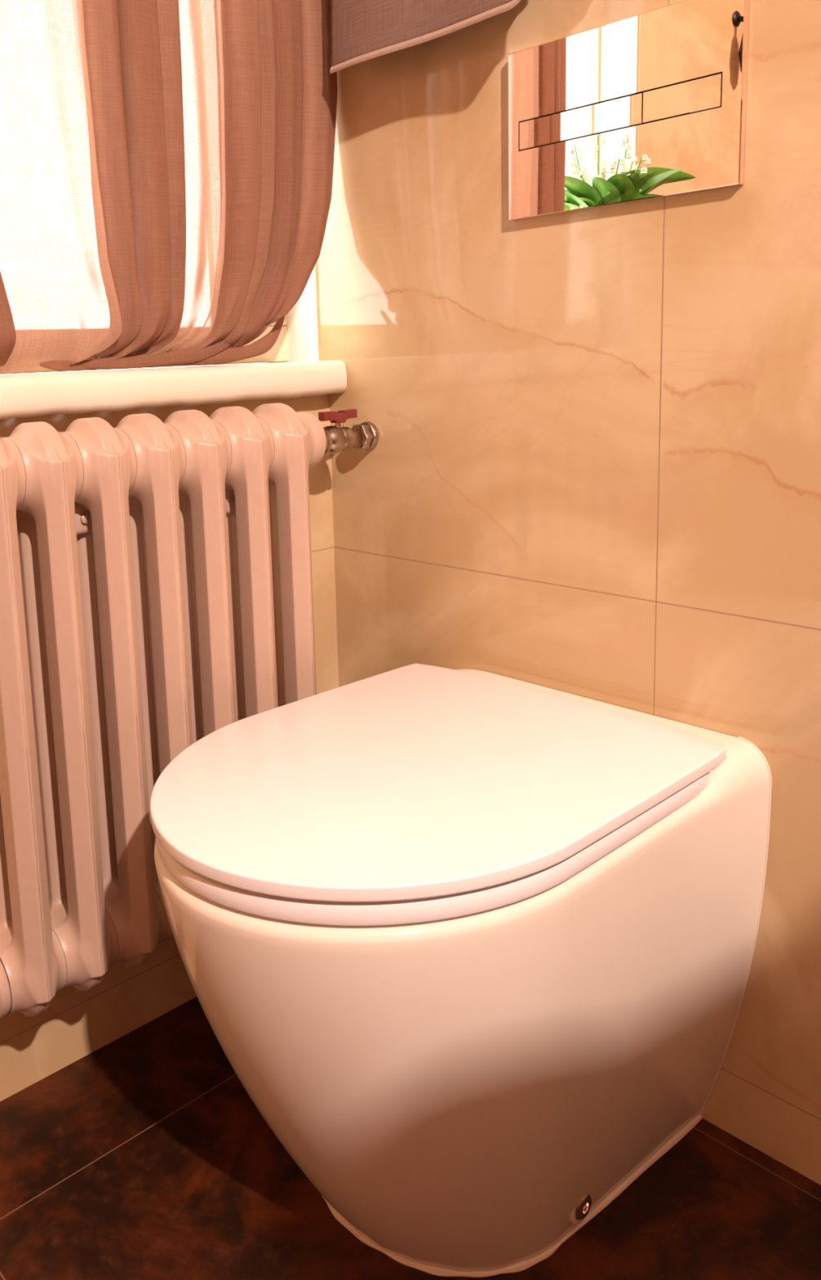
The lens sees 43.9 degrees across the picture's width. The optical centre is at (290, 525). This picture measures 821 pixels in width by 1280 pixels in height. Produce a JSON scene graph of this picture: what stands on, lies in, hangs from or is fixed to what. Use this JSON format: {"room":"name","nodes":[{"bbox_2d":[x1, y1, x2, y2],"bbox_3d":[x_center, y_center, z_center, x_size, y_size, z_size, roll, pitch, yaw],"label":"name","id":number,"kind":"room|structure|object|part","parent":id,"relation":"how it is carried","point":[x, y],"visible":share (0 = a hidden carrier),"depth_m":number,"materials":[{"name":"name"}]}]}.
{"room":"bathroom","nodes":[
{"label":"bathroom","id":0,"kind":"room"},
{"bbox_2d":[0,394,338,1101],"bbox_3d":[-0.882,-0.484,0.632,2.200,2.400,0.250,-10,12,-40],"label":"wall","id":1,"kind":"structure","parent":0,"point":[75,1024],"depth_m":1.20,"materials":[{"name":"stone"}]},
{"bbox_2d":[75,503,92,535],"bbox_3d":[-0.230,-0.011,1.040,0.029,0.033,0.079,-10,12,-40],"label":"bracket","id":2,"kind":"object","parent":1,"relation":"attached to","point":[83,517],"visible":0.33,"depth_m":1.01,"materials":[{"name":"metal"}]},
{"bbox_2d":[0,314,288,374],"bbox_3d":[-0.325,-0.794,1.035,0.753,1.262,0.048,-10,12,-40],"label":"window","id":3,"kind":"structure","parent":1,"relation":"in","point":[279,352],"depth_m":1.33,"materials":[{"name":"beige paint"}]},
{"bbox_2d":[0,403,326,1018],"bbox_3d":[-0.145,0.180,1.089,0.478,0.600,0.104,-10,12,-40],"label":"radiator","id":4,"kind":"object","parent":1,"relation":"attached to","point":[128,642],"visible":0.75,"depth_m":1.03,"materials":[{"name":"metal"}]},
{"bbox_2d":[318,408,378,454],"bbox_3d":[0.058,-0.114,1.235,0.107,0.053,0.037,-10,12,-40],"label":"shutoff valve","id":5,"kind":"object","parent":4,"relation":"attached to","point":[365,435],"visible":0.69,"depth_m":1.23,"materials":[{"name":"silver metal"}]},
{"bbox_3d":[0.059,-0.134,1.233,0.061,0.015,0.020,-10,12,-40],"label":"valve handle","id":6,"kind":"part","parent":5,"relation":"part of","materials":[{"name":"red paint"}]},
{"bbox_3d":[0.059,-0.126,1.234,0.013,0.011,0.013,-10,12,-40],"label":"valve stem","id":7,"kind":"part","parent":5,"relation":"part of","materials":[{"name":"silver metal"}]},
{"bbox_2d":[0,360,346,419],"bbox_3d":[-0.302,-0.145,1.113,0.800,0.044,0.219,-10,12,-40],"label":"windowsill","id":8,"kind":"structure","parent":1,"relation":"attached to","point":[31,394],"depth_m":1.11,"materials":[{"name":"beige paint"}]},
{"bbox_2d":[225,488,235,514],"bbox_3d":[-0.071,-0.035,1.171,0.031,0.033,0.082,-5,10,-17],"label":"bracket","id":9,"kind":"object","parent":1,"relation":"attached to","point":[229,495],"visible":0.23,"depth_m":1.13,"materials":[{"name":"metal"}]},
{"bbox_3d":[-0.317,-1.365,0.818,0.858,0.030,0.030,-10,12,-40],"label":"curtain rod","id":10,"kind":"object","parent":1,"relation":"attached to","visible":0},
{"bbox_2d":[0,0,337,372],"bbox_3d":[-0.173,-0.775,1.026,0.538,1.214,0.065,-10,12,-38],"label":"curtain","id":11,"kind":"object","parent":10,"relation":"hanging from","point":[166,166],"visible":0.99,"depth_m":1.08,"materials":[{"name":"fabric"}]},
{"bbox_2d":[0,996,820,1279],"bbox_3d":[0.070,0.884,-0.189,2.420,0.100,3.000,-10,12,-40],"label":"floor","id":12,"kind":"structure","parent":0,"point":[147,1155],"depth_m":0.96,"materials":[{"name":"brown tile"}]},
{"bbox_2d":[150,663,772,1277],"bbox_3d":[0.124,0.422,0.953,0.515,0.433,0.414,-10,12,-40],"label":"toilet","id":13,"kind":"object","parent":12,"relation":"on","point":[474,948],"visible":1,"depth_m":0.81,"materials":[{"name":"beige ceramic"}]},
{"bbox_3d":[0.090,0.238,0.899,0.439,0.018,0.379,-10,12,-40],"label":"seat","id":14,"kind":"part","parent":13,"relation":"part of","materials":[{"name":"white plastic"}]},
{"bbox_3d":[0.102,0.218,0.906,0.479,0.012,0.385,-10,12,-40],"label":"lid","id":15,"kind":"part","parent":13,"relation":"part of","materials":[{"name":"white plastic"}]},
{"bbox_2d":[226,0,820,1185],"bbox_3d":[0.892,-0.506,0.337,0.120,2.400,3.000,-10,12,-40],"label":"wall","id":16,"kind":"structure","parent":0,"point":[593,471],"depth_m":1.01,"materials":[{"name":"tile"}]},
{"bbox_2d":[223,264,319,364],"bbox_3d":[-0.058,-0.849,1.295,0.005,1.265,0.213,-10,12,-40],"label":"trim","id":17,"kind":"structure","parent":16,"relation":"attached to","point":[302,325],"depth_m":1.32,"materials":[{"name":"white paint"}]},
{"bbox_2d":[508,0,749,220],"bbox_3d":[0.309,-0.390,0.954,0.008,0.164,0.246,-10,12,-40],"label":"flush plate","id":18,"kind":"object","parent":16,"relation":"attached to","point":[651,104],"visible":1,"depth_m":0.94,"materials":[{"name":"white mirror"}]},
{"bbox_3d":[0.155,-0.855,1.009,0.044,0.012,0.382,-10,12,-40],"label":"towel rail","id":19,"kind":"object","parent":16,"relation":"attached to","visible":0},
{"bbox_2d":[329,0,521,73],"bbox_3d":[0.144,-0.681,1.032,0.026,0.346,0.308,-10,12,-40],"label":"towel","id":20,"kind":"object","parent":19,"relation":"hanging from","point":[362,30],"visible":1,"depth_m":1.09,"materials":[{"name":"fabric"}]}
]}

